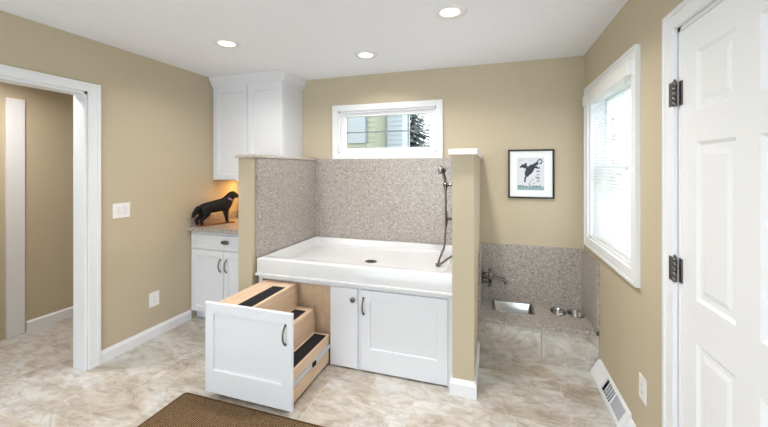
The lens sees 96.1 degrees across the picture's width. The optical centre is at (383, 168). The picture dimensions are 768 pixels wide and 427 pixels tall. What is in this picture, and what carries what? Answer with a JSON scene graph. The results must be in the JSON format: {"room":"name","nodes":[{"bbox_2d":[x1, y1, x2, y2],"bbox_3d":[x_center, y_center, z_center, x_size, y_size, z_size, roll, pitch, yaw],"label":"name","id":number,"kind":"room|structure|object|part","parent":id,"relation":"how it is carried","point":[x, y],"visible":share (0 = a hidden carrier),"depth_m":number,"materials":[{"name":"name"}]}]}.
{"room":"dog washing room","nodes":[
{"label":"dog washing room","id":0,"kind":"room"},
{"bbox_2d":[0,82,72,340],"bbox_3d":[-3.686,0.258,2.019,0.150,2.440,5.010,0,0,18],"label":"wall","id":1,"kind":"structure","parent":0,"point":[48,114],"depth_m":3.27,"materials":[{"name":"beige paint"}]},
{"bbox_2d":[5,97,24,338],"bbox_3d":[-3.264,0.428,3.057,0.025,2.100,0.125,0,0,18],"label":"trim","id":2,"kind":"structure","parent":1,"relation":"attached to","point":[14,108],"depth_m":3.04,"materials":[{"name":"white paint"}]},
{"bbox_2d":[26,306,72,331],"bbox_3d":[-3.045,1.431,3.757,0.016,0.095,1.310,0,0,18],"label":"baseboard","id":3,"kind":"structure","parent":1,"relation":"attached to","point":[32,324],"depth_m":3.29,"materials":[{"name":"white paint"}]},
{"bbox_2d":[0,10,236,349],"bbox_3d":[-2.551,0.258,1.579,0.120,2.440,5.160,0,0,18],"label":"wall","id":4,"kind":"structure","parent":0,"point":[157,116],"depth_m":2.93,"materials":[{"name":"beige paint"}]},
{"bbox_2d":[0,64,100,370],"bbox_3d":[-2.350,0.423,2.169,0.144,2.109,0.965,0,0,18],"label":"trim","id":5,"kind":"structure","parent":4,"relation":"attached to","point":[86,105],"depth_m":2.54,"materials":[{"name":"white paint"}]},
{"bbox_2d":[113,202,129,218],"bbox_3d":[-2.104,0.332,2.769,0.008,0.118,0.135,0,0,18],"label":"light switch","id":6,"kind":"object","parent":4,"relation":"attached to","point":[120,210],"visible":1,"depth_m":2.77,"materials":[{"name":"white plastic"}]},
{"bbox_2d":[101,310,190,363],"bbox_3d":[-2.025,1.431,3.007,0.016,0.095,0.819,0,0,18],"label":"baseboard","id":7,"kind":"structure","parent":4,"relation":"attached to","point":[115,350],"depth_m":2.92,"materials":[{"name":"white paint"}]},
{"bbox_2d":[149,290,158,307],"bbox_3d":[-2.019,1.143,3.036,0.008,0.125,0.092,0,0,18],"label":"wall outlet","id":8,"kind":"object","parent":4,"relation":"attached to","point":[154,296],"visible":1,"depth_m":3.03,"materials":[{"name":"white plastic"}]},
{"bbox_2d":[238,157,313,291],"bbox_3d":[-0.961,0.693,3.250,0.128,1.570,1.010,0,0,18],"label":"wall","id":9,"kind":"structure","parent":0,"point":[247,259],"depth_m":2.77,"materials":[{"name":"beige paint"}]},
{"bbox_2d":[235,154,317,159],"bbox_3d":[-0.955,-0.106,3.235,0.184,0.028,1.034,0,0,18],"label":"granite ledge","id":10,"kind":"object","parent":9,"relation":"on","point":[236,155],"visible":0.86,"depth_m":2.94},
{"bbox_2d":[256,158,314,256],"bbox_3d":[-0.885,0.310,3.238,0.022,0.804,0.944,0,0,18],"label":"panel","id":11,"kind":"object","parent":9,"relation":"attached to","point":[285,188],"visible":0.91,"depth_m":3.11,"materials":[{"name":"stone"}]},
{"bbox_2d":[0,316,615,426],"bbox_3d":[-1.338,1.528,1.271,5.078,0.100,5.310,0,0,18],"label":"floor","id":12,"kind":"structure","parent":0,"point":[40,386],"depth_m":2.29,"materials":[{"name":"tile"}]},
{"bbox_2d":[191,231,237,316],"bbox_3d":[-1.402,1.041,3.561,0.864,0.874,0.684,0,0,18],"label":"base cabinet","id":13,"kind":"object","parent":12,"relation":"on","point":[214,256],"visible":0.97,"depth_m":3.33,"materials":[{"name":"white paint"}]},
{"bbox_3d":[-1.710,1.087,3.347,0.386,0.603,0.020,0,0,18],"label":"door","id":14,"kind":"part","parent":13,"relation":"part of","materials":[{"name":"white paint"}]},
{"bbox_2d":[187,210,237,233],"bbox_3d":[-1.395,0.540,3.556,0.881,0.125,0.689,0,0,18],"label":"countertop","id":15,"kind":"structure","parent":13,"relation":"on","point":[228,228],"depth_m":3.40,"materials":[{"name":"stone"}]},
{"bbox_2d":[191,191,237,226],"bbox_3d":[-1.712,0.399,3.526,0.128,0.330,0.468,0,0,45],"label":"dog figurine","id":16,"kind":"object","parent":15,"relation":"on","point":[204,210],"visible":0.98,"depth_m":3.48,"materials":[{"name":"black ceramic"}]},
{"bbox_3d":[-1.528,0.706,3.289,0.768,0.139,0.020,0,0,18],"label":"drawer","id":17,"kind":"part","parent":13,"relation":"part of","materials":[{"name":"white paint"}]},
{"bbox_3d":[-1.512,0.700,3.260,0.100,0.040,0.025,0,0,18],"label":"handle","id":18,"kind":"part","parent":13,"relation":"part of","materials":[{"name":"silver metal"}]},
{"bbox_3d":[-1.341,1.087,3.230,0.377,0.603,0.020,0,0,18],"label":"door","id":19,"kind":"part","parent":13,"relation":"part of","materials":[{"name":"white paint"}]},
{"bbox_2d":[138,392,323,426],"bbox_3d":[-0.779,1.472,1.573,1.440,0.010,1.025,0,0,18],"label":"rug","id":20,"kind":"object","parent":12,"relation":"on","point":[189,409],"visible":1,"depth_m":2.05,"materials":[{"name":"brown carpet"}]},
{"bbox_2d":[205,276,451,411],"bbox_3d":[-0.225,1.167,2.714,1.548,0.622,1.525,0,0,18],"label":"base cabinet","id":21,"kind":"object","parent":12,"relation":"on","point":[266,342],"visible":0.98,"depth_m":2.38,"materials":[{"name":"white paint"}]},
{"bbox_3d":[-0.854,1.157,2.161,0.648,0.583,0.020,0,0,18],"label":"panel","id":22,"kind":"part","parent":21,"relation":"part of","materials":[{"name":"white paint"}]},
{"bbox_3d":[-0.595,0.994,2.052,0.018,0.132,0.038,0,0,18],"label":"handle","id":23,"kind":"part","parent":21,"relation":"part of","materials":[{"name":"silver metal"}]},
{"bbox_3d":[-0.757,1.171,2.458,0.575,0.555,0.605,0,0,18],"label":"stair drawer","id":24,"kind":"part","parent":21,"relation":"part of","materials":[{"name":"brown wood"}]},
{"bbox_3d":[-0.401,1.328,2.605,0.014,0.036,1.080,0,0,18],"label":"slide rail","id":25,"kind":"part","parent":21,"relation":"part of","materials":[{"name":"silver metal"}]},
{"bbox_3d":[-0.296,1.173,2.571,0.220,0.586,0.020,0,0,18],"label":"door","id":26,"kind":"part","parent":21,"relation":"part of","materials":[{"name":"white paint"}]},
{"bbox_2d":[255,236,451,296],"bbox_3d":[-0.141,0.784,2.986,1.554,0.143,0.973,0,0,18],"label":"bathtub","id":27,"kind":"object","parent":21,"relation":"on","point":[411,267],"visible":0.85,"depth_m":2.74,"materials":[{"name":"white ceramic"}]},
{"bbox_3d":[-0.134,1.167,2.998,1.548,0.622,0.928,0,0,18],"label":"frame","id":28,"kind":"part","parent":21,"relation":"part of","materials":[{"name":"white paint"}]},
{"bbox_3d":[-0.154,0.998,2.499,0.018,0.132,0.038,0,0,18],"label":"handle","id":29,"kind":"part","parent":21,"relation":"part of","materials":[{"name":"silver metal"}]},
{"bbox_3d":[0.135,1.174,2.434,0.629,0.584,0.020,0,0,18],"label":"door","id":30,"kind":"part","parent":21,"relation":"part of","materials":[{"name":"white paint"}]},
{"bbox_2d":[478,297,598,370],"bbox_3d":[1.223,1.328,2.842,0.848,0.300,0.459,0,0,18],"label":"platform","id":31,"kind":"structure","parent":12,"relation":"on","point":[544,337],"depth_m":2.65,"materials":[{"name":"tile"}]},
{"bbox_3d":[0.976,1.347,2.698,0.463,0.262,0.010,0,0,18],"label":"tile panel","id":32,"kind":"part","parent":31,"relation":"part of","materials":[{"name":"tile"}]},
{"bbox_2d":[492,299,534,314],"bbox_3d":[1.096,1.242,2.946,0.340,0.133,0.246,0,0,18],"label":"sink","id":33,"kind":"object","parent":31,"relation":"in","point":[497,305],"visible":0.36,"depth_m":3.04,"materials":[{"name":"silver metal"}]},
{"bbox_2d":[550,307,566,315],"bbox_3d":[1.439,1.201,2.853,0.126,0.058,0.176,0,0,18],"label":"pet bowl","id":34,"kind":"object","parent":31,"relation":"in","point":[555,310],"visible":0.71,"depth_m":2.90,"materials":[{"name":"silver metal"}]},
{"bbox_3d":[1.163,1.347,2.653,0.848,0.262,0.018,0,0,18],"label":"support panel","id":35,"kind":"part","parent":31,"relation":"part of","materials":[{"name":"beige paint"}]},
{"bbox_3d":[1.381,1.347,2.569,0.382,0.262,0.010,0,0,18],"label":"tile panel","id":36,"kind":"part","parent":31,"relation":"part of","materials":[{"name":"tile"}]},
{"bbox_2d":[566,309,584,317],"bbox_3d":[1.560,1.201,2.814,0.130,0.058,0.182,0,0,18],"label":"pet bowl","id":37,"kind":"object","parent":31,"relation":"in","point":[576,313],"visible":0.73,"depth_m":2.86,"materials":[{"name":"silver metal"}]},
{"bbox_2d":[0,0,627,79],"bbox_3d":[-1.338,-1.012,1.271,5.078,0.100,5.310,0,0,18],"label":"ceiling","id":38,"kind":"structure","parent":0,"point":[307,39],"depth_m":2.40,"materials":[{"name":"paint"}]},
{"bbox_2d":[212,39,240,48],"bbox_3d":[-1.203,-0.958,2.647,0.204,0.006,0.204,0,0,18],"label":"recessed light","id":39,"kind":"object","parent":38,"relation":"in","point":[224,43],"visible":1,"depth_m":2.63,"materials":[{"name":"white paint"}]},
{"bbox_2d":[354,51,377,58],"bbox_3d":[-0.153,-0.958,2.914,0.204,0.006,0.204,0,0,18],"label":"recessed light","id":40,"kind":"object","parent":38,"relation":"in","point":[361,54],"visible":1,"depth_m":2.91,"materials":[{"name":"white paint"}]},
{"bbox_2d":[433,4,466,19],"bbox_3d":[0.404,-0.958,2.116,0.204,0.006,0.204,0,0,18],"label":"recessed light","id":41,"kind":"object","parent":38,"relation":"in","point":[450,11],"visible":1,"depth_m":2.10,"materials":[{"name":"white paint"}]},
{"bbox_2d":[237,56,583,309],"bbox_3d":[-0.555,0.258,3.729,5.078,2.440,0.150,0,0,18],"label":"wall","id":42,"kind":"structure","parent":0,"point":[496,109],"depth_m":3.13,"materials":[{"name":"beige paint"}]},
{"bbox_2d":[209,70,306,179],"bbox_3d":[-1.334,-0.423,3.679,0.923,1.078,0.417,0,0,18],"label":"upper cabinet","id":43,"kind":"object","parent":42,"relation":"attached to","point":[258,112],"visible":0.78,"depth_m":3.54,"materials":[{"name":"white paint"}]},
{"bbox_3d":[-1.591,-0.372,3.594,0.417,0.969,0.020,0,0,18],"label":"door","id":44,"kind":"part","parent":43,"relation":"part of","materials":[{"name":"white paint"}]},
{"bbox_3d":[-1.334,-0.909,3.679,0.923,0.104,0.417,0,0,18],"label":"crown molding","id":45,"kind":"part","parent":43,"relation":"part of","materials":[{"name":"white paint"}]},
{"bbox_3d":[-1.194,-0.372,3.468,0.403,0.969,0.020,0,0,18],"label":"door","id":46,"kind":"part","parent":43,"relation":"part of","materials":[{"name":"white paint"}]},
{"bbox_2d":[314,158,451,244],"bbox_3d":[0.001,0.377,3.462,1.574,0.963,0.019,0,0,18],"label":"panel","id":47,"kind":"object","parent":42,"relation":"attached to","point":[403,199],"visible":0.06,"depth_m":3.45,"materials":[{"name":"stone"}]},
{"bbox_2d":[332,99,442,158],"bbox_3d":[0.024,-0.383,3.507,1.155,0.559,0.122,0,0,18],"label":"window","id":48,"kind":"structure","parent":42,"relation":"in","point":[340,150],"depth_m":3.47,"materials":[{"name":"white paint"}]},
{"bbox_3d":[0.028,-0.383,3.520,0.995,0.399,0.045,0,0,18],"label":"sash","id":49,"kind":"part","parent":48,"relation":"part of","materials":[{"name":"white paint"}]},
{"bbox_2d":[508,149,554,198],"bbox_3d":[1.296,0.043,3.049,0.377,0.433,0.022,0,0,18],"label":"framed picture","id":50,"kind":"object","parent":42,"relation":"attached to","point":[531,172],"visible":1,"depth_m":3.05,"materials":[{"name":"black"}]},
{"bbox_2d":[517,158,543,190],"bbox_3d":[1.295,0.045,3.054,0.224,0.292,0.008,0,0,18],"label":"artwork","id":51,"kind":"object","parent":50,"relation":"attached to","point":[530,171],"depth_m":3.05,"materials":[{"name":"white paper"}]},
{"bbox_2d":[482,243,581,307],"bbox_3d":[1.299,0.928,3.050,0.831,0.500,0.017,0,0,18],"label":"panel","id":52,"kind":"object","parent":42,"relation":"attached to","point":[533,274],"visible":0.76,"depth_m":3.03,"materials":[{"name":"stone"}]},
{"bbox_2d":[452,155,479,381],"bbox_3d":[0.668,0.693,2.731,0.140,1.570,1.010,0,0,18],"label":"wall","id":53,"kind":"structure","parent":0,"point":[465,168],"depth_m":2.25,"materials":[{"name":"beige paint"}]},
{"bbox_2d":[449,341,479,399],"bbox_3d":[0.596,1.425,2.504,0.172,0.105,0.566,0,0,18],"label":"baseboard","id":54,"kind":"structure","parent":53,"relation":"attached to","point":[457,387],"depth_m":2.24,"materials":[{"name":"white paint"}]},
{"bbox_2d":[448,149,482,158],"bbox_3d":[0.664,-0.111,2.719,0.186,0.038,1.034,0,0,18],"label":"granite ledge","id":55,"kind":"object","parent":53,"relation":"on","point":[476,152],"visible":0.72,"depth_m":2.23,"materials":[{"name":"stone"}]},
{"bbox_2d":[478,243,481,316],"bbox_3d":[0.825,0.928,2.960,0.017,0.500,0.442,0,0,18],"label":"panel","id":56,"kind":"object","parent":53,"relation":"attached to","point":[480,247],"visible":1,"depth_m":2.79,"materials":[{"name":"stone"}]},
{"bbox_2d":[481,268,506,286],"bbox_3d":[0.955,0.948,2.995,0.212,0.151,0.051,0,0,21],"label":"faucet","id":57,"kind":"object","parent":56,"relation":"attached to","point":[489,277],"visible":0.99,"depth_m":3.00,"materials":[{"name":"grey metal"}]},
{"bbox_3d":[0.991,0.965,2.990,0.142,0.054,0.025,0,0,18],"label":"spout","id":58,"kind":"part","parent":57,"relation":"part of","materials":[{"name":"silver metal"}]},
{"bbox_3d":[0.621,0.310,2.851,0.022,0.804,0.769,0,0,18],"label":"panel","id":59,"kind":"object","parent":53,"relation":"attached to","visible":0},
{"bbox_2d":[436,166,451,266],"bbox_3d":[0.500,0.381,2.766,0.170,0.807,0.068,0,0,4],"label":"handheld shower","id":60,"kind":"object","parent":59,"relation":"attached to","point":[441,170],"visible":0.93,"depth_m":2.77,"materials":[{"name":"grey metal"}]},
{"bbox_2d":[584,0,713,426],"bbox_3d":[0.987,0.258,0.452,0.150,2.440,5.160,0,0,18],"label":"wall","id":61,"kind":"structure","parent":0,"point":[630,334],"depth_m":1.79,"materials":[{"name":"beige paint"}]},
{"bbox_2d":[582,249,599,331],"bbox_3d":[1.616,0.928,2.708,0.019,0.500,0.442,0,0,18],"label":"panel","id":62,"kind":"object","parent":61,"relation":"attached to","point":[590,265],"visible":1,"depth_m":2.63,"materials":[{"name":"stone"}]},
{"bbox_2d":[591,358,631,426],"bbox_3d":[1.436,1.417,2.203,0.066,0.121,0.590,0,0,18],"label":"floor vent","id":63,"kind":"object","parent":61,"relation":"attached to","point":[619,411],"visible":1,"depth_m":2.15,"materials":[{"name":"white metal"}]},
{"bbox_3d":[1.415,1.415,2.107,0.048,0.086,0.345,0,0,18],"label":"plate","id":64,"kind":"part","parent":63,"relation":"part of","materials":[{"name":"black"}]},
{"bbox_2d":[604,383,614,399],"bbox_3d":[1.433,1.411,2.185,0.049,0.077,0.114,0,0,18],"label":"grille","id":65,"kind":"object","parent":63,"relation":"attached to","point":[609,392],"depth_m":2.19,"materials":[{"name":"white metal"}]},
{"bbox_2d":[584,44,640,287],"bbox_3d":[1.553,-0.017,2.297,0.161,1.274,1.084,0,0,18],"label":"window","id":66,"kind":"structure","parent":61,"relation":"in","point":[632,273],"depth_m":2.15,"materials":[{"name":"white paint"}]},
{"bbox_2d":[583,60,632,259],"bbox_3d":[1.503,-0.029,2.313,0.095,1.107,0.990,0,0,18],"label":"window blind","id":67,"kind":"object","parent":66,"relation":"attached to","point":[612,212],"visible":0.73,"depth_m":2.27,"materials":[{"name":"white plastic"}]},
{"bbox_3d":[1.530,0.517,2.304,0.028,0.016,0.886,0,0,18],"label":"rail","id":68,"kind":"part","parent":67,"relation":"part of","materials":[{"name":"white plastic"}]},
{"bbox_3d":[1.530,-0.002,2.304,0.027,1.030,0.612,0,0,18],"label":"ladder cord","id":69,"kind":"part","parent":67,"relation":"part of","materials":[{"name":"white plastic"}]},
{"bbox_3d":[1.379,-0.257,1.968,0.018,0.520,0.036,0,0,18],"label":"pull cord","id":70,"kind":"part","parent":67,"relation":"part of","materials":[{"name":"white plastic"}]},
{"bbox_3d":[1.601,-0.017,2.282,0.060,1.088,0.898,0,0,18],"label":"sash","id":71,"kind":"part","parent":66,"relation":"part of","materials":[{"name":"glass"}]},
{"bbox_2d":[629,419,635,426],"bbox_3d":[1.302,1.431,1.715,0.016,0.095,0.418,0,0,18],"label":"baseboard","id":72,"kind":"structure","parent":61,"relation":"attached to","point":[631,423],"depth_m":1.89,"materials":[{"name":"white paint"}]},
{"bbox_2d":[639,372,646,405],"bbox_3d":[1.322,1.123,1.765,0.008,0.125,0.088,0,0,18],"label":"wall outlet","id":73,"kind":"object","parent":61,"relation":"attached to","point":[642,382],"visible":1,"depth_m":1.75,"materials":[{"name":"white plastic"}]},
{"bbox_2d":[662,0,723,426],"bbox_3d":[1.147,0.410,1.028,0.154,2.136,0.985,0,0,18],"label":"trim","id":74,"kind":"structure","parent":61,"relation":"attached to","point":[687,9],"depth_m":1.44,"materials":[{"name":"white paint"}]},
{"bbox_2d":[669,0,767,426],"bbox_3d":[1.087,0.453,1.074,0.121,2.030,0.826,0,0,18],"label":"door","id":75,"kind":"structure","parent":61,"relation":"in","point":[723,85],"depth_m":1.15,"materials":[{"name":"white paint"}]},
{"label":"outside","id":76,"kind":"structure","parent":0,"visible":0},
{"bbox_3d":[1.130,1.803,10.135,28.000,0.050,32.000,0,0,18],"label":"lawn","id":77,"kind":"structure","parent":76,"visible":0},
{"bbox_2d":[347,115,409,147],"bbox_3d":[-3.554,-1.522,11.575,9.000,6.600,2.700,0,0,18],"label":"neighbouring house","id":78,"kind":"structure","parent":77,"relation":"on","point":[396,122],"depth_m":9.82,"materials":[{"name":"beige"}]},
{"bbox_2d":[410,114,429,146],"bbox_3d":[1.136,-0.825,13.958,4.504,5.631,4.863,0,0,2],"label":"conifer tree","id":79,"kind":"object","parent":77,"relation":"on","point":[415,141],"visible":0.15,"depth_m":13.72,"materials":[{"name":"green plant"}]},
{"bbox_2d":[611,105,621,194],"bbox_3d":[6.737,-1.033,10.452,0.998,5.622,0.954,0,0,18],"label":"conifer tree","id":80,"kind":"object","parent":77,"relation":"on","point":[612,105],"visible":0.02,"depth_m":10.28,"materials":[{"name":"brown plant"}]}
]}

